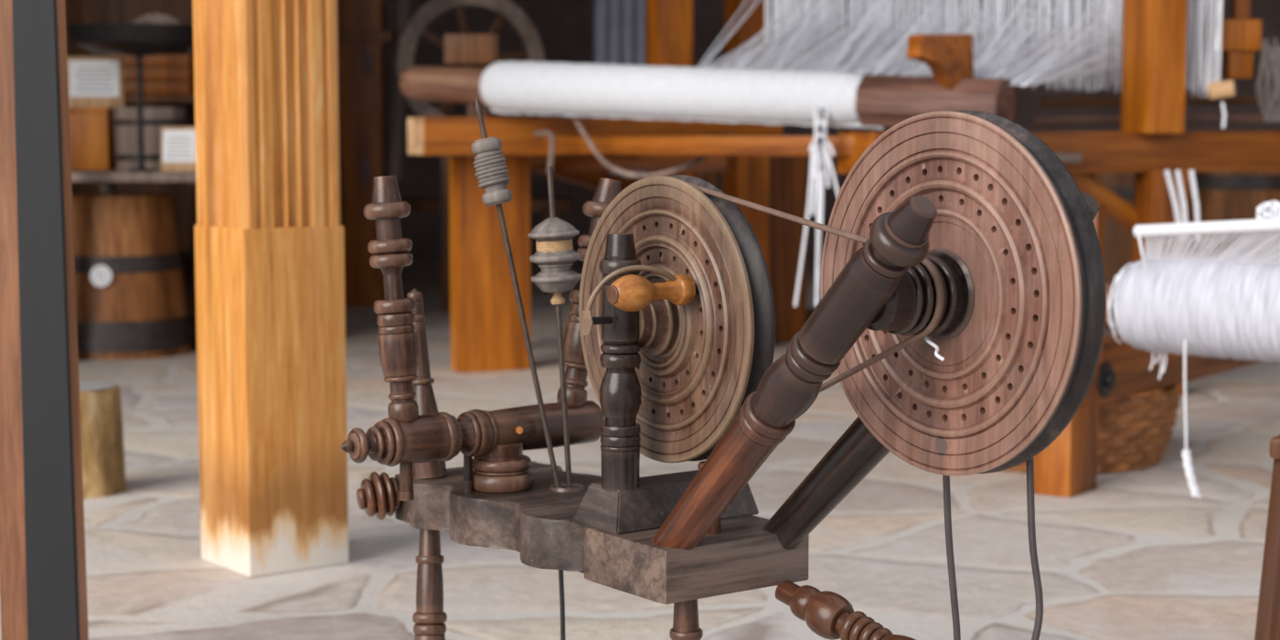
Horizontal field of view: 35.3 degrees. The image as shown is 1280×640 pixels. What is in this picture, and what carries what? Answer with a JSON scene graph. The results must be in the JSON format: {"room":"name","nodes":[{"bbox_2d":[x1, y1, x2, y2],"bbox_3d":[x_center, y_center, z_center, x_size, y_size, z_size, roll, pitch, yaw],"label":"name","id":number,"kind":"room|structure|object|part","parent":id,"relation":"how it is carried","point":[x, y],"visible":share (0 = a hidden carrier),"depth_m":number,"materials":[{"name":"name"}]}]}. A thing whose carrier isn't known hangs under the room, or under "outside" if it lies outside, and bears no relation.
{"room":"weaving workshop","nodes":[
{"label":"weaving workshop","id":0,"kind":"room"},
{"bbox_2d":[192,0,348,576],"bbox_3d":[-0.720,-1.166,3.807,0.215,3.298,0.215,-4,7,-37],"label":"column","id":1,"kind":"structure","parent":0,"point":[270,242],"depth_m":3.83,"materials":[{"name":"brown wood"}]},
{"bbox_2d":[593,0,645,177],"bbox_3d":[-0.097,-1.650,9.289,0.261,1.980,0.058,0,5,0],"label":"hanging cloth","id":2,"kind":"object","parent":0,"point":[619,32],"visible":0.25,"depth_m":9.31,"materials":[{"name":"grey fabric"}]},
{"bbox_2d":[0,264,1279,639],"bbox_3d":[0.500,0.604,3.674,19.000,0.200,19.200,0,5,0],"label":"floor","id":3,"kind":"structure","parent":0,"point":[1134,556],"depth_m":4.07,"materials":[{"name":"beige stone"}]},
{"bbox_2d":[0,0,88,639],"bbox_3d":[-0.898,-0.517,2.934,0.124,2.173,0.060,0,5,0],"label":"post","id":4,"kind":"object","parent":3,"relation":"on","point":[43,580],"visible":1,"depth_m":2.96,"materials":[{"name":"brown wood"}]},
{"bbox_2d":[79,381,126,499],"bbox_3d":[-1.306,0.279,4.694,0.195,0.252,0.195,0,5,0],"label":"stump","id":5,"kind":"object","parent":3,"relation":"on","point":[102,447],"visible":0.47,"depth_m":4.64,"materials":[{"name":"brown wood"}]},
{"bbox_2d":[64,0,196,327],"bbox_3d":[-2.111,-1.044,8.308,0.845,2.200,0.480,0,5,0],"label":"tall cabinet","id":6,"kind":"object","parent":3,"relation":"on","point":[77,11],"visible":0.02,"depth_m":8.52,"materials":[{"name":"brown wood"}]},
{"bbox_2d":[110,54,194,95],"bbox_3d":[-1.970,-0.996,8.203,0.320,0.165,0.220,0,5,0],"label":"crate","id":7,"kind":"object","parent":6,"relation":"on","point":[187,88],"visible":0.61,"depth_m":8.09,"materials":[{"name":"orange wood"}]},
{"bbox_2d":[124,96,194,104],"bbox_3d":[-2.111,-0.908,8.311,0.815,0.030,0.450,0,5,0],"label":"shelf","id":8,"kind":"object","parent":6,"relation":"attached to","point":[128,100],"depth_m":8.09,"materials":[{"name":"brown wood"}]},
{"bbox_2d":[72,192,191,360],"bbox_3d":[-1.973,-0.175,7.618,0.531,0.600,0.531,0,5,0],"label":"barrel","id":9,"kind":"object","parent":3,"relation":"on","point":[131,303],"visible":0.83,"depth_m":7.41,"materials":[{"name":"brown wood"}]},
{"bbox_2d":[71,169,196,192],"bbox_3d":[-1.841,-0.222,7.633,0.627,0.692,0.850,0,5,0],"label":"table","id":10,"kind":"object","parent":3,"relation":"on","point":[107,179],"visible":0.11,"depth_m":7.18,"materials":[{"name":"grey wood"}]},
{"bbox_2d":[69,107,116,170],"bbox_3d":[-2.095,-0.691,7.669,0.200,0.235,0.230,0,5,0],"label":"wooden box","id":11,"kind":"object","parent":10,"relation":"on","point":[92,145],"visible":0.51,"depth_m":7.56,"materials":[{"name":"orange wood"}]},
{"bbox_3d":[-2.095,-0.798,7.659,0.200,0.020,0.230,0,5,0],"label":"lid","id":12,"kind":"part","parent":11,"relation":"part of","materials":[{"name":"orange wood"}]},
{"bbox_2d":[67,56,124,107],"bbox_3d":[-2.049,-0.894,7.558,0.211,0.190,0.039,-1,6,-9],"label":"sign card","id":13,"kind":"object","parent":11,"relation":"on","point":[93,81],"visible":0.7,"depth_m":7.55,"materials":[{"name":"white paper"}]},
{"bbox_2d":[74,67,113,92],"bbox_3d":[-2.047,-0.901,7.544,0.137,0.091,0.001,-1,0,-9],"label":"print","id":14,"kind":"object","parent":13,"relation":"attached to","point":[79,68],"depth_m":7.55},
{"bbox_3d":[-2.105,-0.238,7.984,0.050,0.656,0.050,0,5,0],"label":"leg","id":15,"kind":"part","parent":10,"relation":"part of","materials":[{"name":"grey wood"}]},
{"bbox_2d":[121,53,156,170],"bbox_3d":[-1.829,-0.760,7.361,0.120,0.428,0.120,0,5,0],"label":"iron stand","id":16,"kind":"object","parent":10,"relation":"on","point":[139,63],"visible":1,"depth_m":7.35,"materials":[{"name":"black metal"}]},
{"bbox_2d":[65,22,193,54],"bbox_3d":[-1.829,-1.022,7.336,0.510,0.095,0.510,0,5,0],"label":"basin","id":17,"kind":"object","parent":16,"relation":"on","point":[101,37],"visible":0.83,"depth_m":7.15,"materials":[{"name":"black metal"}]},
{"bbox_2d":[132,12,193,49],"bbox_3d":[-1.758,-1.052,7.333,0.260,0.130,0.060,0,5,0],"label":"wooden arch","id":18,"kind":"object","parent":17,"relation":"in","point":[149,18],"visible":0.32,"depth_m":7.30,"materials":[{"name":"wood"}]},
{"bbox_3d":[-1.829,-0.968,7.341,0.120,0.011,0.120,0,5,0],"label":"plate","id":19,"kind":"part","parent":16,"relation":"part of","materials":[{"name":"black metal"}]},
{"bbox_2d":[111,106,187,170],"bbox_3d":[-1.843,-0.682,7.569,0.278,0.235,0.278,0,5,0],"label":"tub","id":20,"kind":"object","parent":10,"relation":"on","point":[124,122],"visible":0.78,"depth_m":7.45,"materials":[{"name":"grey wood"}]},
{"bbox_2d":[160,127,196,171],"bbox_3d":[-1.669,-0.620,7.303,0.142,0.164,0.040,1,5,6],"label":"sign card","id":21,"kind":"object","parent":10,"relation":"on","point":[177,144],"visible":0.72,"depth_m":7.29,"materials":[{"name":"white paper"}]},
{"bbox_2d":[166,136,191,158],"bbox_3d":[-1.670,-0.626,7.289,0.092,0.078,0.001,1,-1,6],"label":"print","id":22,"kind":"object","parent":21,"relation":"attached to","point":[169,136],"depth_m":7.29},
{"bbox_2d":[191,187,197,351],"bbox_3d":[-1.589,-0.199,7.766,0.289,0.620,0.289,0,5,0],"label":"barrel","id":23,"kind":"object","parent":3,"relation":"on","point":[194,190],"visible":0.12,"depth_m":7.70,"materials":[{"name":"brown wood"}]},
{"bbox_2d":[338,0,409,307],"bbox_3d":[-1.216,-1.360,9.514,0.394,2.600,0.200,0,5,0],"label":"wooden post","id":24,"kind":"object","parent":3,"relation":"on","point":[364,37],"visible":0.88,"depth_m":9.48,"materials":[{"name":"brown wood"}]},
{"bbox_3d":[-1.312,-1.360,9.514,0.200,2.600,0.160,0,5,0],"label":"post","id":25,"kind":"part","parent":24,"relation":"part of","materials":[{"name":"brown wood"}]},
{"bbox_2d":[340,197,573,220],"bbox_3d":[-1.109,-0.400,10.610,1.500,0.480,0.400,0,5,0],"label":"bench","id":26,"kind":"object","parent":3,"relation":"on","point":[417,204],"visible":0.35,"depth_m":10.39,"materials":[{"name":"brown wood"}]},
{"bbox_3d":[-1.109,-0.609,10.590,1.500,0.060,0.400,0,5,0],"label":"seat","id":27,"kind":"part","parent":26,"relation":"part of","materials":[{"name":"brown wood"}]},
{"bbox_3d":[-0.459,-0.370,10.613,0.080,0.420,0.340,0,5,0],"label":"leg","id":28,"kind":"part","parent":26,"relation":"part of","materials":[{"name":"wood"}]},
{"bbox_2d":[395,0,543,311],"bbox_3d":[-0.771,-0.765,9.207,0.672,1.474,0.251,-1,5,-6],"label":"wheel","id":29,"kind":"object","parent":3,"relation":"on","point":[506,9],"visible":0.29,"depth_m":9.12,"materials":[{"name":"grey wood"}]},
{"bbox_2d":[467,64,490,156],"bbox_3d":[-0.603,-0.414,7.565,0.080,1.086,0.080,0,5,0],"label":"wooden stand","id":30,"kind":"object","parent":3,"relation":"on","point":[471,112],"visible":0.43,"depth_m":7.49,"materials":[{"name":"brown wood"}]},
{"bbox_2d":[444,33,500,63],"bbox_3d":[-0.623,-1.007,7.488,0.200,0.108,0.120,0,5,0],"label":"wooden block","id":31,"kind":"object","parent":30,"relation":"on","point":[459,48],"visible":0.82,"depth_m":7.43,"materials":[{"name":"brown wood"}]},
{"bbox_2d":[340,110,1106,639],"bbox_3d":[0.058,0.206,2.237,1.065,0.869,0.389,5,7,42],"label":"wheel","id":32,"kind":"object","parent":3,"relation":"on","point":[960,313],"visible":1,"depth_m":2.13,"materials":[{"name":"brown wood"}]},
{"bbox_3d":[-0.276,0.080,2.549,0.046,0.239,0.046,-5,1,0],"label":"post","id":33,"kind":"part","parent":32,"relation":"part of","materials":[{"name":"brown wood"}]},
{"bbox_3d":[-0.264,0.435,2.523,0.049,0.359,0.049,0,-4,0],"label":"leg","id":34,"kind":"part","parent":32,"relation":"part of","materials":[{"name":"brown wood"}]},
{"bbox_2d":[471,97,560,486],"bbox_3d":[-0.153,-0.030,2.440,0.109,0.476,0.041,3,6,26],"label":"spindle","id":35,"kind":"object","parent":32,"relation":"on","point":[490,166],"visible":1,"depth_m":2.43,"materials":[{"name":"metal"}]},
{"bbox_2d":[528,166,581,485],"bbox_3d":[-0.103,0.010,2.445,0.065,0.393,0.063,0,5,0],"label":"spindle","id":36,"kind":"object","parent":32,"relation":"on","point":[555,255],"visible":1,"depth_m":2.42,"materials":[{"name":"metal"}]},
{"bbox_3d":[-0.098,0.010,2.445,0.007,0.394,0.007,-3,6,0],"label":"rod","id":37,"kind":"part","parent":36,"relation":"part of","materials":[{"name":"metal"}]},
{"bbox_3d":[-0.097,0.355,2.477,0.012,0.217,0.007,2,6,18],"label":"treadle rod","id":38,"kind":"part","parent":32,"relation":"part of","materials":[{"name":"black metal"}]},
{"bbox_3d":[-0.089,0.204,2.462,0.042,0.005,0.042,0,5,0],"label":"socket plate","id":39,"kind":"part","parent":32,"relation":"part of","materials":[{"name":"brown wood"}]},
{"bbox_3d":[-0.056,0.003,2.151,0.014,0.028,0.003,4,7,37],"label":"arm plate","id":40,"kind":"part","parent":32,"relation":"part of","materials":[{"name":"brown wood"}]},
{"bbox_3d":[-0.022,0.046,2.215,0.047,0.282,0.047,0,5,0],"label":"wheel post","id":41,"kind":"part","parent":32,"relation":"part of","materials":[{"name":"brown wood"}]},
{"bbox_3d":[-0.008,-0.024,2.156,0.107,0.071,0.023,-1,6,-9],"label":"crank arm","id":42,"kind":"part","parent":32,"relation":"part of","materials":[{"name":"brown wood"}]},
{"bbox_3d":[0.051,0.469,2.174,0.049,0.354,0.049,0,6,0],"label":"leg","id":43,"kind":"part","parent":32,"relation":"part of","materials":[{"name":"brown wood"}]},
{"bbox_3d":[0.078,0.194,2.192,0.030,0.078,0.030,0,5,0],"label":"guide post","id":44,"kind":"part","parent":32,"relation":"part of","materials":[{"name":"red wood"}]},
{"bbox_3d":[0.276,0.350,2.093,0.049,0.049,0.349,-22,33,-38],"label":"leg","id":45,"kind":"part","parent":32,"relation":"part of","materials":[{"name":"red wood"}]},
{"bbox_3d":[0.341,0.180,1.991,0.039,0.546,0.145,-4,7,-36],"label":"drive cord","id":46,"kind":"part","parent":32,"relation":"part of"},
{"bbox_2d":[400,0,1279,395],"bbox_3d":[0.788,-1.113,6.926,3.053,2.600,2.116,3,6,32],"label":"loom","id":47,"kind":"object","parent":3,"relation":"on","point":[666,116],"visible":0.91,"depth_m":6.49,"materials":[{"name":"orange wood"}]},
{"bbox_3d":[-0.752,-0.618,6.756,0.008,0.124,0.166,-2,6,-24],"label":"rail","id":48,"kind":"part","parent":47,"relation":"part of","materials":[{"name":"brown wood"}]},
{"bbox_3d":[-0.526,-0.197,7.063,0.265,0.750,0.100,-2,6,-24],"label":"leg","id":49,"kind":"part","parent":47,"relation":"part of","materials":[{"name":"orange wood"}]},
{"bbox_3d":[-0.136,-0.644,7.029,1.350,0.128,0.170,-2,6,-24],"label":"rail","id":50,"kind":"part","parent":47,"relation":"part of","materials":[{"name":"orange wood"}]},
{"bbox_3d":[0.107,-1.149,7.305,0.140,2.600,0.115,-2,6,-24],"label":"post","id":51,"kind":"part","parent":47,"relation":"part of","materials":[{"name":"orange wood"}]},
{"bbox_3d":[0.410,-1.188,7.708,0.140,2.600,0.125,-2,6,-24],"label":"post","id":52,"kind":"part","parent":47,"relation":"part of","materials":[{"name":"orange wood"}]},
{"bbox_3d":[0.644,-0.498,6.000,0.008,0.124,0.210,-2,6,-24],"label":"rail","id":53,"kind":"part","parent":47,"relation":"part of","materials":[{"name":"orange wood"}]},
{"bbox_3d":[1.444,-0.531,6.355,1.750,0.128,0.220,-2,6,-24],"label":"rail","id":54,"kind":"part","parent":47,"relation":"part of","materials":[{"name":"brown wood"}]},
{"bbox_3d":[1.606,-1.464,6.222,0.142,1.767,0.140,-2,6,-24],"label":"post","id":55,"kind":"part","parent":47,"relation":"part of","materials":[{"name":"orange wood"}]},
{"bbox_3d":[1.651,-0.118,6.392,0.140,0.720,0.100,-2,6,-24],"label":"leg","id":56,"kind":"part","parent":47,"relation":"part of","materials":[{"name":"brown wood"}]},
{"bbox_3d":[1.644,-0.355,6.194,0.066,0.218,0.014,0,5,0],"label":"treadle cord","id":57,"kind":"part","parent":47,"relation":"part of","materials":[{"name":"white fabric"}]},
{"bbox_3d":[1.670,-0.355,6.194,0.049,0.216,0.014,0,5,0],"label":"treadle cord","id":58,"kind":"part","parent":47,"relation":"part of","materials":[{"name":"white fabric"}]},
{"bbox_3d":[1.709,-0.355,6.194,0.044,0.216,0.014,0,5,0],"label":"treadle cord","id":59,"kind":"part","parent":47,"relation":"part of","materials":[{"name":"white fabric"}]},
{"bbox_3d":[1.768,-0.900,6.142,0.018,0.153,0.009,0,5,0],"label":"heddle cord","id":60,"kind":"part","parent":47,"relation":"part of","materials":[{"name":"white fabric"}]},
{"bbox_3d":[1.789,-0.628,6.168,0.018,0.080,0.009,0,5,0],"label":"heddle cord","id":61,"kind":"part","parent":47,"relation":"part of","materials":[{"name":"white fabric"}]},
{"bbox_2d":[1211,0,1261,78],"bbox_3d":[1.934,-1.476,6.489,0.150,1.386,0.090,0,5,0],"label":"wooden block","id":62,"kind":"object","parent":47,"relation":"hanging from","point":[1241,35],"visible":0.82,"depth_m":6.50,"materials":[{"name":"orange wood"}]},
{"bbox_2d":[1256,37,1279,122],"bbox_3d":[2.034,-0.771,6.458,0.109,0.271,0.062,0,5,0],"label":"yarn skein","id":63,"kind":"object","parent":47,"relation":"hanging from","point":[1270,60],"visible":1,"depth_m":6.45,"materials":[{"name":"grey fabric"}]},
{"bbox_2d":[1002,384,1180,474],"bbox_3d":[1.066,0.259,5.208,0.642,0.194,0.642,0,5,0],"label":"wicker basket","id":64,"kind":"object","parent":3,"relation":"on","point":[1135,432],"visible":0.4,"depth_m":4.96,"materials":[{"name":"brown wicker"}]},
{"bbox_2d":[1087,172,1134,330],"bbox_3d":[2.041,-0.329,8.608,0.358,0.720,0.358,0,5,0],"label":"barrel","id":65,"kind":"object","parent":3,"relation":"on","point":[1119,242],"visible":0.05,"depth_m":8.43,"materials":[{"name":"brown wood"}]},
{"bbox_2d":[1033,200,1279,498],"bbox_3d":[1.653,-0.012,5.383,1.174,0.700,2.922,1,6,12],"label":"loom","id":66,"kind":"object","parent":3,"relation":"on","point":[1178,320],"visible":0.96,"depth_m":4.37,"materials":[{"name":"white fabric"}]},
{"bbox_3d":[0.996,0.299,4.720,0.100,0.208,0.150,4,7,37],"label":"leg","id":67,"kind":"part","parent":66,"relation":"part of","materials":[{"name":"brown wood"}]},
{"bbox_3d":[1.707,0.046,5.648,0.090,0.140,2.600,4,7,37],"label":"rail","id":68,"kind":"part","parent":66,"relation":"part of","materials":[{"name":"brown wood"}]},
{"bbox_2d":[1187,170,1279,259],"bbox_3d":[2.490,-0.340,8.406,0.497,0.780,0.497,0,5,0],"label":"barrel","id":69,"kind":"object","parent":3,"relation":"on","point":[1222,196],"visible":0.23,"depth_m":8.17,"materials":[{"name":"brown wood"}]},
{"bbox_2d":[1254,434,1279,639],"bbox_3d":[1.117,0.368,2.858,0.402,0.427,0.402,3,6,31],"label":"stool","id":70,"kind":"object","parent":3,"relation":"on","point":[1267,627],"visible":1,"depth_m":2.79,"materials":[{"name":"red wood"}]},
{"bbox_3d":[1.106,0.172,2.829,0.350,0.030,0.350,3,6,31],"label":"seat","id":71,"kind":"part","parent":70,"relation":"part of","materials":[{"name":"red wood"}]},
{"bbox_2d":[337,0,1279,264],"bbox_3d":[0.500,-2.008,12.616,15.000,3.300,0.300,0,5,0],"label":"wall","id":72,"kind":"structure","parent":0,"point":[565,28],"depth_m":12.52,"materials":[{"name":"paint"}]}
]}

